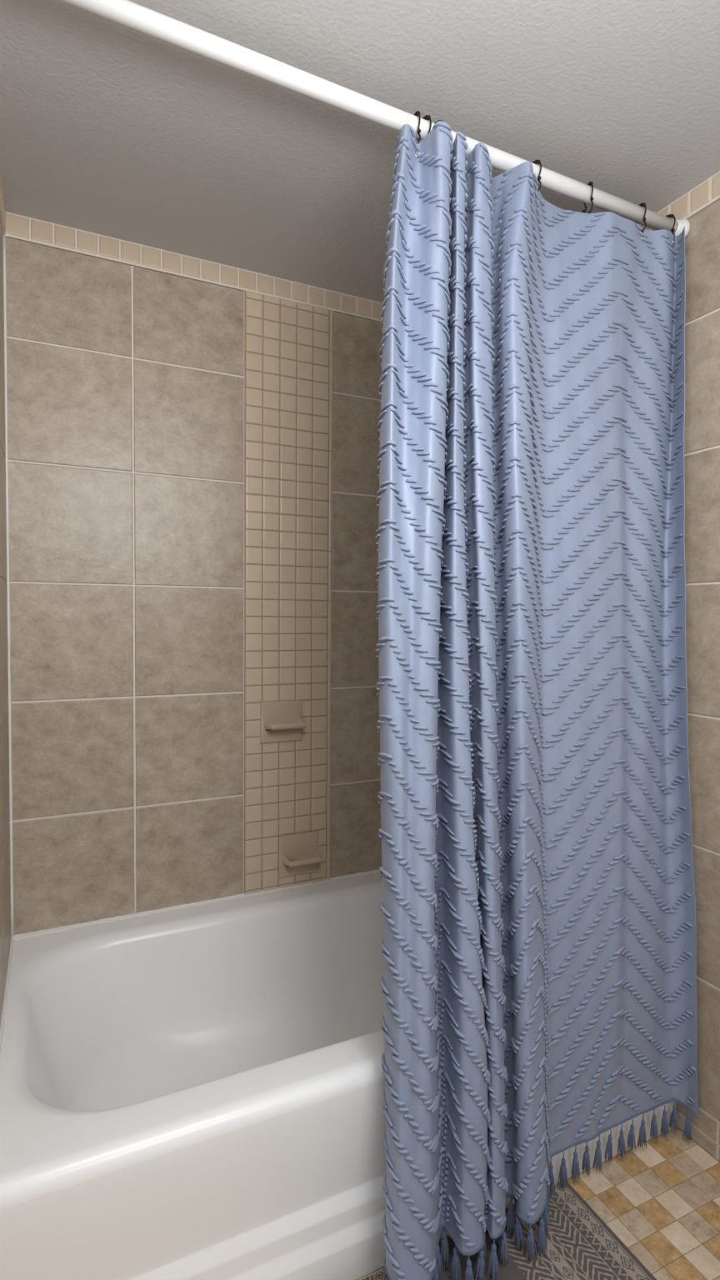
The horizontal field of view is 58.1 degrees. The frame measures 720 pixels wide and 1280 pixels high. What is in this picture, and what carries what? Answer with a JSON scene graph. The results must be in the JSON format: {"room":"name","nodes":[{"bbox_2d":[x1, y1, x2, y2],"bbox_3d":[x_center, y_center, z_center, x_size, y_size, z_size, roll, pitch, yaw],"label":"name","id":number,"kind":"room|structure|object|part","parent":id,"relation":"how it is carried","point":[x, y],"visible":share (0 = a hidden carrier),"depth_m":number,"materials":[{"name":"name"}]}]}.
{"room":"bathroom","nodes":[
{"label":"bathroom","id":0,"kind":"room"},
{"bbox_2d":[0,214,10,1024],"bbox_3d":[-0.751,0.068,1.206,0.120,2.244,0.953,-1,2,-25],"label":"wall","id":1,"kind":"structure","parent":0,"point":[5,870],"depth_m":1.51,"materials":[{"name":"tile"}]},
{"bbox_2d":[0,165,5,234],"bbox_3d":[-0.685,-1.024,1.194,0.007,0.059,0.950,-1,2,-25],"label":"trim","id":2,"kind":"structure","parent":1,"relation":"attached to","point":[2,211],"depth_m":1.53,"materials":[{"name":"beige tile"}]},
{"bbox_2d":[0,937,14,1067],"bbox_3d":[-0.729,0.784,1.325,0.009,0.006,0.800,-1,2,-25],"label":"trim","id":3,"kind":"structure","parent":1,"relation":"attached to","point":[11,956],"depth_m":1.42,"materials":[{"name":"white"}]},
{"bbox_2d":[1,227,383,934],"bbox_3d":[-0.264,0.043,2.028,1.707,2.244,0.120,-1,2,-25],"label":"wall","id":4,"kind":"structure","parent":0,"point":[126,382],"depth_m":1.80,"materials":[{"name":"tile"}]},
{"bbox_2d":[3,235,14,936],"bbox_3d":[-0.897,-0.118,1.652,0.009,1.788,0.009,-1,2,-25],"label":"trim","id":5,"kind":"structure","parent":4,"relation":"attached to","point":[9,702],"depth_m":1.65,"materials":[{"name":"white"}]},
{"bbox_2d":[5,211,382,321],"bbox_3d":[-0.229,-1.046,1.933,1.467,0.059,0.007,-1,2,-25],"label":"trim","id":6,"kind":"structure","parent":4,"relation":"attached to","point":[17,227],"depth_m":1.80,"materials":[{"name":"beige tile"}]},
{"bbox_2d":[10,869,379,940],"bbox_3d":[-0.238,0.764,1.987,1.467,0.008,0.024,-1,2,-25],"label":"trim","id":7,"kind":"structure","parent":4,"relation":"attached to","point":[17,937],"depth_m":1.84,"materials":[{"name":"white"}]},
{"bbox_2d":[260,700,306,743],"bbox_3d":[-0.227,0.249,1.949,0.132,0.124,0.061,-1,2,-25],"label":"soap dish","id":8,"kind":"object","parent":4,"relation":"attached to","point":[280,721],"visible":1,"depth_m":1.96,"materials":[{"name":"beige ceramic"}]},
{"bbox_2d":[264,718,306,730],"bbox_3d":[-0.223,0.257,1.949,0.120,0.031,0.055,-1,2,-25],"label":"tray","id":9,"kind":"object","parent":8,"relation":"on","point":[270,724],"depth_m":1.95,"materials":[{"name":"beige ceramic"}]},
{"bbox_2d":[244,290,333,894],"bbox_3d":[-0.216,-0.124,1.977,0.279,1.792,0.008,-1,2,-25],"label":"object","id":10,"kind":"structure","parent":4,"relation":"attached to","point":[288,344],"depth_m":1.97,"materials":[{"name":"beige tile"}]},
{"bbox_2d":[278,830,322,877],"bbox_3d":[-0.180,0.666,1.988,0.127,0.126,0.061,-1,2,-25],"label":"soap dish","id":11,"kind":"object","parent":4,"relation":"attached to","point":[297,853],"visible":1,"depth_m":2.00,"materials":[{"name":"beige ceramic"}]},
{"bbox_2d":[282,850,322,867],"bbox_3d":[-0.175,0.675,1.987,0.116,0.031,0.055,-1,2,-25],"label":"tray","id":12,"kind":"object","parent":11,"relation":"on","point":[291,858],"depth_m":1.99,"materials":[{"name":"beige ceramic"}]},
{"bbox_2d":[0,0,719,302],"bbox_3d":[-0.086,-1.075,0.491,2.687,0.100,2.970,-1,2,-25],"label":"ceiling","id":13,"kind":"structure","parent":0,"point":[109,128],"depth_m":1.29,"materials":[{"name":"grey paint"}]},
{"bbox_2d":[356,1128,719,1279],"bbox_3d":[-0.102,1.267,0.572,2.687,0.100,2.970,-1,2,-25],"label":"floor","id":14,"kind":"structure","parent":0,"point":[662,1202],"depth_m":1.37,"materials":[{"name":"tile"}]},
{"bbox_2d":[0,871,676,1279],"bbox_3d":[-0.066,0.981,1.630,1.465,0.400,0.831,-1,2,-25],"label":"bathtub","id":15,"kind":"object","parent":14,"relation":"on","point":[193,1092],"visible":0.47,"depth_m":1.21,"materials":[{"name":"white ceramic"}]},
{"bbox_2d":[0,871,384,1209],"bbox_3d":[-0.065,0.950,1.629,1.465,0.338,0.831,-1,2,-25],"label":"basin","id":16,"kind":"object","parent":15,"relation":"in","point":[226,1054],"depth_m":1.51,"materials":[{"name":"white ceramic"}]},
{"bbox_2d":[361,1181,656,1279],"bbox_3d":[0.376,1.208,0.879,0.610,0.005,0.917,-1,2,-25],"label":"bath rug","id":17,"kind":"object","parent":14,"relation":"on","point":[581,1246],"visible":0.62,"depth_m":1.26,"materials":[{"name":"grey fabric"}]},
{"bbox_2d":[676,199,719,1161],"bbox_3d":[1.090,0.087,1.030,0.120,2.244,2.853,-1,2,-25],"label":"wall","id":18,"kind":"structure","parent":0,"point":[702,421],"depth_m":1.50,"materials":[{"name":"tile"}]},
{"bbox_2d":[57,0,689,237],"bbox_3d":[0.105,-0.975,1.232,1.466,0.064,0.051,-1,2,-25],"label":"curtain rod","id":19,"kind":"object","parent":18,"relation":"attached to","point":[127,13],"visible":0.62,"depth_m":1.13,"materials":[{"name":"white metal"}]},
{"bbox_2d":[413,110,420,143],"bbox_3d":[0.104,-0.965,1.236,0.009,0.070,0.053,0,2,-17],"label":"curtain hook","id":20,"kind":"object","parent":19,"relation":"hanging from","point":[417,113],"visible":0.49,"depth_m":1.21,"materials":[{"name":"brown metal"}]},
{"bbox_2d":[375,120,698,1279],"bbox_3d":[0.401,0.123,1.328,0.843,2.122,0.233,-1,2,-25],"label":"shower curtain","id":21,"kind":"object","parent":20,"relation":"hanging from","point":[538,942],"visible":1,"depth_m":1.28,"materials":[{"name":"blue fabric"}]},
{"bbox_3d":[0.407,1.103,1.332,0.831,0.017,0.102,-1,2,-29],"label":"hem cord","id":22,"kind":"part","parent":21,"relation":"part of","materials":[{"name":"blue fabric"}]},
{"bbox_2d":[416,115,431,141],"bbox_3d":[0.120,-0.965,1.244,0.009,0.070,0.053,-1,2,-32],"label":"curtain hook","id":23,"kind":"object","parent":19,"relation":"hanging from","point":[427,117],"visible":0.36,"depth_m":1.23,"materials":[{"name":"brown metal"}]},
{"bbox_2d":[532,160,541,190],"bbox_3d":[0.361,-0.965,1.358,0.009,0.070,0.053,-1,2,-29],"label":"curtain hook","id":24,"kind":"object","parent":19,"relation":"hanging from","point":[536,162],"visible":0.51,"depth_m":1.34,"materials":[{"name":"brown metal"}]},
{"bbox_2d":[581,181,593,213],"bbox_3d":[0.500,-0.965,1.424,0.009,0.070,0.053,0,2,-3],"label":"curtain hook","id":25,"kind":"object","parent":19,"relation":"hanging from","point":[590,183],"visible":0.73,"depth_m":1.40,"materials":[{"name":"brown metal"}]},
{"bbox_2d":[639,202,646,232],"bbox_3d":[0.642,-0.965,1.492,0.009,0.070,0.053,0,2,-12],"label":"curtain hook","id":26,"kind":"object","parent":19,"relation":"hanging from","point":[642,204],"visible":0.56,"depth_m":1.47,"materials":[{"name":"brown metal"}]},
{"bbox_2d":[665,214,675,238],"bbox_3d":[0.720,-0.965,1.529,0.009,0.070,0.053,-1,2,-29],"label":"curtain hook","id":27,"kind":"object","parent":19,"relation":"hanging from","point":[671,216],"visible":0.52,"depth_m":1.51,"materials":[{"name":"brown metal"}]},
{"bbox_2d":[639,170,719,230],"bbox_3d":[0.783,-1.024,1.505,0.007,0.059,1.650,-1,2,-25],"label":"trim","id":28,"kind":"structure","parent":18,"relation":"attached to","point":[706,193],"depth_m":1.51,"materials":[{"name":"beige tile"}]}
]}

